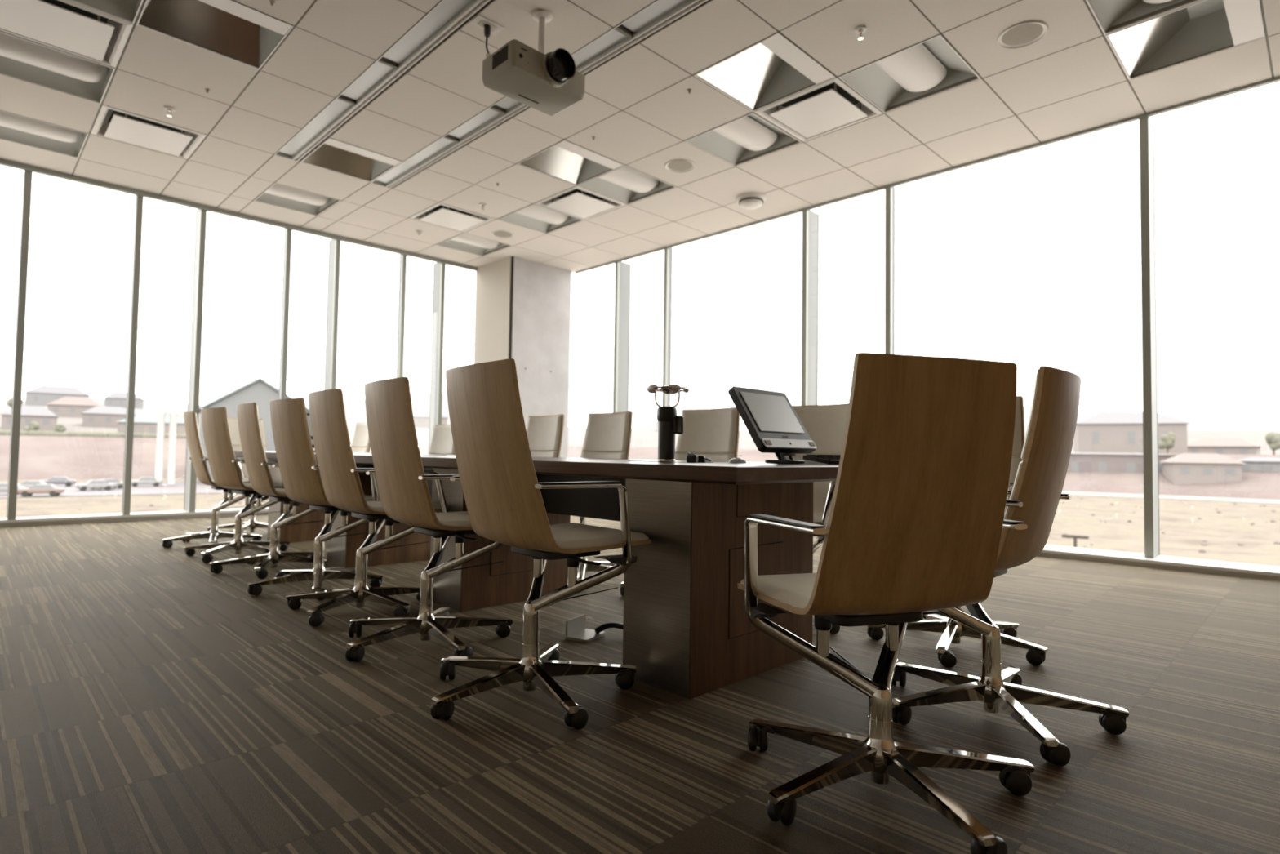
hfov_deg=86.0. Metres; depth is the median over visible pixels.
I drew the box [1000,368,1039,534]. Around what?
cushion
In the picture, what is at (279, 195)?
ceiling light
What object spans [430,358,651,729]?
chair
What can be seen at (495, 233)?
grille
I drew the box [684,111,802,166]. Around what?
ceiling light
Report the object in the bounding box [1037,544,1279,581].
trim
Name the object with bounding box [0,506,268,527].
trim
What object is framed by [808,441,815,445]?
grille
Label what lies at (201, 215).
mullion
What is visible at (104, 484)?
car
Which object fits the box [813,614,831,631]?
socket
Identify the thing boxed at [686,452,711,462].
cable bundle
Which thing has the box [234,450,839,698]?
conference table
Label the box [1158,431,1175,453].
tree
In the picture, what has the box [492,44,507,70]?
vent
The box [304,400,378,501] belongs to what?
cushion
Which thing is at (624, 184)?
ceiling light
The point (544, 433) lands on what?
chair
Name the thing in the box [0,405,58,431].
house
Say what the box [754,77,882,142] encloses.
ceiling vent
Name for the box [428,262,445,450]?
window
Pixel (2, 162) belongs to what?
trim
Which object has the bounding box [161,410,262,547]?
chair
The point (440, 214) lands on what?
ceiling vent
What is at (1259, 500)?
road
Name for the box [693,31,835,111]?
recessed light
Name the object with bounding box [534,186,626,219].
ceiling vent
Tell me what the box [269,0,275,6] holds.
stud
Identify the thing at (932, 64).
ceiling light
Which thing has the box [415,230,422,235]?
sensor
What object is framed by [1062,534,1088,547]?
wooden post
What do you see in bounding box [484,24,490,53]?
power cable
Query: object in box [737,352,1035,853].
chair
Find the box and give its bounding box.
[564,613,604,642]
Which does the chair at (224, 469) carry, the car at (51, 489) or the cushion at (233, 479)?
the cushion at (233, 479)
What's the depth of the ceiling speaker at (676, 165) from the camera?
6.26 m
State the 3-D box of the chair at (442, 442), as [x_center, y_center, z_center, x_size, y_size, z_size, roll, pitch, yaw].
[-1.794,0.463,5.581,0.644,0.990,0.670,2,-3,-37]
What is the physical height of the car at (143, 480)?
1.492 m
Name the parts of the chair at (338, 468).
armrest, web plate, support post, armrest, support post, lever, pull rod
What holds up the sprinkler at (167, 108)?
attached to the ceiling
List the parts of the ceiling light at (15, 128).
plate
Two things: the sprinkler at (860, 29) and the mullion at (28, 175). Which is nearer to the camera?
the sprinkler at (860, 29)
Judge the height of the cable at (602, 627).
0.059 m
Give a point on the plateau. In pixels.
(641, 437)
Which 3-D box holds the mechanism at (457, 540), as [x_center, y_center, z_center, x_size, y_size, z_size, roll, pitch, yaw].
[-0.723,0.436,2.755,0.042,0.054,0.042,3,-3,-41]
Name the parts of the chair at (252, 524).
armrest, web plate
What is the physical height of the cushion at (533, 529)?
0.554 m
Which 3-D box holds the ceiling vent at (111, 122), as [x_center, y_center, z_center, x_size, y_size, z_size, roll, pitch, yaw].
[-4.149,-2.518,5.799,0.698,0.137,0.698,3,-3,-45]
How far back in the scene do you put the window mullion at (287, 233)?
8.09 m
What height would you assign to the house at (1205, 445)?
8.600 m
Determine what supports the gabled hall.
on the parking lot
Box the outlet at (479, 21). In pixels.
[470,14,504,35]
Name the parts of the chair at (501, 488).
armrest, support post, web plate, web plate, support post, armrest, lever, pull rod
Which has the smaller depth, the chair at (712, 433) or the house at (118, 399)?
the chair at (712, 433)
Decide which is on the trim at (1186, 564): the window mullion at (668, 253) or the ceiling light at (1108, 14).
the window mullion at (668, 253)
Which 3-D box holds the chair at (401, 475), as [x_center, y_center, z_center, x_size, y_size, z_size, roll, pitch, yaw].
[-0.831,0.346,2.754,0.676,1.041,0.641,3,-3,-39]
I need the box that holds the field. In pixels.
[0,478,1279,566]
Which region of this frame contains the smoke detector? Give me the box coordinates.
[736,191,766,209]
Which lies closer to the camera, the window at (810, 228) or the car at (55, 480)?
the window at (810, 228)
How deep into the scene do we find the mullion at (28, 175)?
6.45 m
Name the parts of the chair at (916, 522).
armrest, support post, pull rod, web plate, web plate, support post, lever, armrest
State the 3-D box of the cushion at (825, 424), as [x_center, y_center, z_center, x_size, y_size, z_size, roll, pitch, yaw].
[0.747,0.158,3.303,0.540,0.554,0.466,3,-3,-44]
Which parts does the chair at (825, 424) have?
armrest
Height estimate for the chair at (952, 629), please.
1.037 m
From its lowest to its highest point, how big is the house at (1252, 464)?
8.200 m
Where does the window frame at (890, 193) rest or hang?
on the trim at (1186, 564)
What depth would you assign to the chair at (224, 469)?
4.81 m
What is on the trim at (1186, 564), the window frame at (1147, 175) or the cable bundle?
the window frame at (1147, 175)
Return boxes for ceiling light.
[0,30,115,103]
[0,110,88,158]
[68,0,143,23]
[253,182,341,216]
[274,0,491,161]
[370,0,709,188]
[435,232,511,256]
[497,203,584,233]
[577,164,676,204]
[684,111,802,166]
[838,33,981,113]
[1085,0,1201,35]
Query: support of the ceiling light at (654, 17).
attached to the ceiling
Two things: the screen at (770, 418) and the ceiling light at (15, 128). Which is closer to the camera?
the screen at (770, 418)
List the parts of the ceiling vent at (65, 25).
duct plate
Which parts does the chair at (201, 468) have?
armrest, web plate, armrest, support post, support post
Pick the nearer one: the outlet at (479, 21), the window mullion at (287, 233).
the outlet at (479, 21)
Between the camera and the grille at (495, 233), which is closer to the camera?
the camera
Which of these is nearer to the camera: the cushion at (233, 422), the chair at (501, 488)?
the chair at (501, 488)
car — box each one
[0,482,25,494]
[17,480,47,488]
[17,484,64,496]
[39,476,75,486]
[75,480,115,490]
[91,478,123,488]
[131,476,162,486]
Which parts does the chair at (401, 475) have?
armrest, web plate, support post, support post, armrest, lever, pull rod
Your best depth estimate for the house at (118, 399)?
490.90 m
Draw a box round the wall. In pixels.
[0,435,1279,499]
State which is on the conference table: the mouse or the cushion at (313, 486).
the mouse
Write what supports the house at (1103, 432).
on the plateau
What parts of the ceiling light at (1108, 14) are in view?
plate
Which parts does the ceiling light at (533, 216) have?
plate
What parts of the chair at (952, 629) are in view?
armrest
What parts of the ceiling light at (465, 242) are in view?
plate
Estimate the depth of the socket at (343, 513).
3.78 m
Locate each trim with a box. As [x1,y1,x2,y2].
[0,159,477,271]
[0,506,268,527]
[574,76,1279,274]
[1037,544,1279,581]
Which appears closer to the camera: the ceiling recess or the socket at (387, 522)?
the socket at (387, 522)
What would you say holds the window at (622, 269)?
on the trim at (1186, 564)
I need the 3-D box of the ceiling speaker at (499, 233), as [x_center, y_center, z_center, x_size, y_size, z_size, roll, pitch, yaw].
[-1.666,-2.334,8.330,0.280,0.009,0.280,3,-3,-45]
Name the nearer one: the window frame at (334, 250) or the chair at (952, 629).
the chair at (952, 629)
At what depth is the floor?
1.95 m
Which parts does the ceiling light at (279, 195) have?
plate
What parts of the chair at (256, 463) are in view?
armrest, web plate, support post, armrest, support post, pull rod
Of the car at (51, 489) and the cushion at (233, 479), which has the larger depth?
the car at (51, 489)
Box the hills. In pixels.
[0,391,1279,432]
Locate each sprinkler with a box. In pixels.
[163,106,175,117]
[479,203,486,210]
[854,25,866,40]
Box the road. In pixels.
[1062,491,1279,503]
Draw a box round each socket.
[292,502,299,506]
[340,511,348,515]
[384,517,394,525]
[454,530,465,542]
[477,20,497,31]
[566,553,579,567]
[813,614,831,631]
[885,622,900,625]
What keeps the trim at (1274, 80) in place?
attached to the ceiling
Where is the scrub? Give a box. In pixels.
[79,497,1279,552]
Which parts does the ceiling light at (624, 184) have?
plate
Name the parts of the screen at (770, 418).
screen panel, stand arm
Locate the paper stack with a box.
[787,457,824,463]
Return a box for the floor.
[0,514,1279,853]
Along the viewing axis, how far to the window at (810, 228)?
7.32 m
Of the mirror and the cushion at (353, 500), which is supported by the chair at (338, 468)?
the cushion at (353, 500)
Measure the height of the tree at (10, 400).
7.851 m
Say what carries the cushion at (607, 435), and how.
on the chair at (607, 435)
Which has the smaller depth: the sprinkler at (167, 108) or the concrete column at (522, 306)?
the sprinkler at (167, 108)
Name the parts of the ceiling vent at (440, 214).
duct plate, plate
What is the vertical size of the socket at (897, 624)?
0.054 m
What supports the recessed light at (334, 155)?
in the ceiling
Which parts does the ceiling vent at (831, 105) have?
plate, duct plate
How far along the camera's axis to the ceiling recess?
4.41 m
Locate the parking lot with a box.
[0,481,223,497]
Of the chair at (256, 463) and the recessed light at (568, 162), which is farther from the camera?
the recessed light at (568, 162)
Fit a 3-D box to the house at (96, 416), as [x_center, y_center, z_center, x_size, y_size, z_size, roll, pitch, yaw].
[-214.390,-2.619,276.812,17.200,11.200,13.200,3,-3,-38]
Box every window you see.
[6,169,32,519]
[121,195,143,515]
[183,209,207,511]
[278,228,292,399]
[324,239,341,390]
[395,254,406,377]
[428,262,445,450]
[612,262,631,412]
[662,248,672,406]
[800,209,818,405]
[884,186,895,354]
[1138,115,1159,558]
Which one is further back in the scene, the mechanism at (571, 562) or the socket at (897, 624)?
the mechanism at (571, 562)
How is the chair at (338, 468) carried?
on the floor
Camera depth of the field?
73.61 m
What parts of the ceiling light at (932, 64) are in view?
plate, plate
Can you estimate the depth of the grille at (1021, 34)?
4.25 m
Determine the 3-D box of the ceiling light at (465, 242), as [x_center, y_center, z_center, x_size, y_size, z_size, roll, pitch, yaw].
[-2.124,-2.407,8.797,0.698,0.163,0.698,3,-3,-45]
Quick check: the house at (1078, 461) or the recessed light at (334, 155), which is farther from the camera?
the house at (1078, 461)
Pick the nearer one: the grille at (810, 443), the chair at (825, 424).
the grille at (810, 443)
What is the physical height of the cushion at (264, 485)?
0.554 m
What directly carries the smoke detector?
attached to the ceiling
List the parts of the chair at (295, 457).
armrest, web plate, support post, support post, armrest, pull rod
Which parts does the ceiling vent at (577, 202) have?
duct plate, plate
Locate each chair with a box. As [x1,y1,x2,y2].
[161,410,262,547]
[183,406,289,563]
[207,417,270,532]
[209,402,328,578]
[247,397,383,600]
[285,388,442,626]
[345,377,512,662]
[351,422,370,452]
[428,424,455,454]
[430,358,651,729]
[526,413,564,457]
[577,411,632,580]
[619,407,739,595]
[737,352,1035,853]
[786,403,848,634]
[866,395,1048,667]
[891,365,1128,766]
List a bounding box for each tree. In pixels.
[7,397,23,408]
[23,421,39,431]
[53,423,66,431]
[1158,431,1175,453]
[1265,431,1279,454]
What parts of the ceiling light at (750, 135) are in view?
plate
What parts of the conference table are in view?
steel panel, access panel, steel panel, access panel, modesty panel, steel panel, access panel, modesty panel, steel panel, access panel, access panel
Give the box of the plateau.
[0,409,1279,454]
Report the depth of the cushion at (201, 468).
5.22 m
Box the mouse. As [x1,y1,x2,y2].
[728,455,746,463]
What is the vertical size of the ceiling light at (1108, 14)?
0.163 m
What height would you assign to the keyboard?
0.036 m
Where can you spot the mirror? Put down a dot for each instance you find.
(668, 389)
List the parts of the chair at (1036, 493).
web plate, armrest, armrest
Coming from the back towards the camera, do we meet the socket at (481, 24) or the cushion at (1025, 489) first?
the socket at (481, 24)
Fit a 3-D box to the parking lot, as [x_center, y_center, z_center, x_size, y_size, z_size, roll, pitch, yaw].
[-86.557,8.526,83.159,187.194,0.001,66.478,3,-3,-45]
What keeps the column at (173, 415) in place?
on the parking lot
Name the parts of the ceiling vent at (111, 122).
duct plate, plate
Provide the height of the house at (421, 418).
13.000 m
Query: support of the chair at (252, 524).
on the floor
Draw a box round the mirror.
[645,385,688,394]
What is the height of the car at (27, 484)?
1.492 m
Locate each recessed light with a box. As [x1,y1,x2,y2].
[300,137,402,182]
[516,139,624,186]
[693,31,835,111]
[1105,0,1265,79]
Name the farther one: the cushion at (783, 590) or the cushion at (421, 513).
the cushion at (421, 513)
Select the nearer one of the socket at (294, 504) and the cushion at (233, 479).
the socket at (294, 504)
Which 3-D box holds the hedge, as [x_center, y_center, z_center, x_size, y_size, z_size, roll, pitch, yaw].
[-131.761,2.037,162.292,42.438,2.207,6.444,3,-3,-45]
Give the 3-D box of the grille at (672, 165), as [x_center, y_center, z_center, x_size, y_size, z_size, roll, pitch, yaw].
[0.366,-2.383,6.266,0.224,0.004,0.224,3,-3,-45]
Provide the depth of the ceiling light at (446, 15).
4.79 m
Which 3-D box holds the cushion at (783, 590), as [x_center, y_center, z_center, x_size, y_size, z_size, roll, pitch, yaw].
[0.557,0.145,1.696,0.466,0.554,0.540,2,-3,-18]
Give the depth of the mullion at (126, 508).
7.05 m
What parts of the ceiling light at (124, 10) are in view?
plate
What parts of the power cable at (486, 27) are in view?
cord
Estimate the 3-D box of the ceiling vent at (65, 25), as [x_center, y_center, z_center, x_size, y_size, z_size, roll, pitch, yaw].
[-3.656,-2.567,4.290,0.698,0.137,0.698,3,-3,-45]
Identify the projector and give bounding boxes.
[482,8,585,115]
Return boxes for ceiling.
[0,0,1279,273]
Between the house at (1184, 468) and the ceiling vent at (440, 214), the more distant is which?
the house at (1184, 468)
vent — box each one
[0,0,133,67]
[90,105,206,159]
[409,202,495,232]
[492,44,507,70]
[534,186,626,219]
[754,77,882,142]
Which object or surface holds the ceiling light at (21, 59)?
attached to the ceiling
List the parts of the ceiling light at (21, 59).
plate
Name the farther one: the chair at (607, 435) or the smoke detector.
the smoke detector
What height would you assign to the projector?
0.549 m
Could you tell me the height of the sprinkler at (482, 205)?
0.060 m
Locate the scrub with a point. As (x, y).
(239, 502)
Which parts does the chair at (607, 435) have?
armrest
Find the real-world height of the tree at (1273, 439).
5.613 m
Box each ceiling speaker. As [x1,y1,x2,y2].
[490,230,514,238]
[664,159,695,172]
[996,20,1048,48]
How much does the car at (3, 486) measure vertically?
1.492 m
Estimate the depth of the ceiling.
5.26 m
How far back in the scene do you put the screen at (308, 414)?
5.21 m
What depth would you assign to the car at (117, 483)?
104.57 m
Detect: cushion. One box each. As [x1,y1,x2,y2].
[194,412,248,484]
[226,408,281,488]
[227,417,270,479]
[255,403,286,494]
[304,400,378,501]
[342,391,441,511]
[408,379,471,527]
[515,363,648,549]
[580,412,630,458]
[675,408,737,461]
[740,573,816,608]
[786,404,848,523]
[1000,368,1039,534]
[1008,397,1022,487]
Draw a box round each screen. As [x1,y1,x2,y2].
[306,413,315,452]
[728,386,817,463]
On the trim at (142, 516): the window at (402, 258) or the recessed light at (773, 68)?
the window at (402, 258)
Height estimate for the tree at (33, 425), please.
5.348 m
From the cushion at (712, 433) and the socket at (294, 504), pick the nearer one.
the cushion at (712, 433)
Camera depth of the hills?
871.93 m
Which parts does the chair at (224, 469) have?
armrest, web plate, support post, armrest, support post, pull rod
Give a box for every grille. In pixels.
[493,231,511,237]
[667,160,692,170]
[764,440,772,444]
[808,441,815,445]
[1001,23,1043,45]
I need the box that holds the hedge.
[0,429,186,438]
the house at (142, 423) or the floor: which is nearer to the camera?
the floor
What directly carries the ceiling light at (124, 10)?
attached to the ceiling
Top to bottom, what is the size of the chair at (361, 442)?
1.040 m
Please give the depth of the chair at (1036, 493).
1.96 m
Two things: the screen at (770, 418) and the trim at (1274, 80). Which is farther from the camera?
the trim at (1274, 80)
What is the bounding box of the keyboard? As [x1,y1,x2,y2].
[802,454,840,464]
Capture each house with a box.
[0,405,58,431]
[24,385,90,405]
[46,396,106,417]
[80,405,135,427]
[103,391,144,408]
[115,414,186,434]
[412,409,448,427]
[654,420,657,431]
[1066,452,1176,472]
[1073,411,1190,453]
[1160,453,1245,484]
[1187,437,1262,454]
[1236,457,1279,471]
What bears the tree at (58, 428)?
on the plateau
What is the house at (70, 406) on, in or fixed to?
on the plateau
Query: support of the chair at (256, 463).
on the floor
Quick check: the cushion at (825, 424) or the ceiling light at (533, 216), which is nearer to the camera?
the cushion at (825, 424)
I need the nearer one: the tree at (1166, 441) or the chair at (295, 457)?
the chair at (295, 457)
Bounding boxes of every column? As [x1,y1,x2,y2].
[155,410,166,484]
[166,411,178,484]
[473,256,571,457]
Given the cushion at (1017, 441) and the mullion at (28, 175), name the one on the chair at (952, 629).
the cushion at (1017, 441)
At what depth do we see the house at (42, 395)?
421.02 m
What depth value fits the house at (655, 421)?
417.54 m
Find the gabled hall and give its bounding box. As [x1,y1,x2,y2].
[197,377,309,484]
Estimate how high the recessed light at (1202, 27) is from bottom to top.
0.223 m
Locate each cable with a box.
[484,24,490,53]
[594,622,623,633]
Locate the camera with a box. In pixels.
[645,384,688,461]

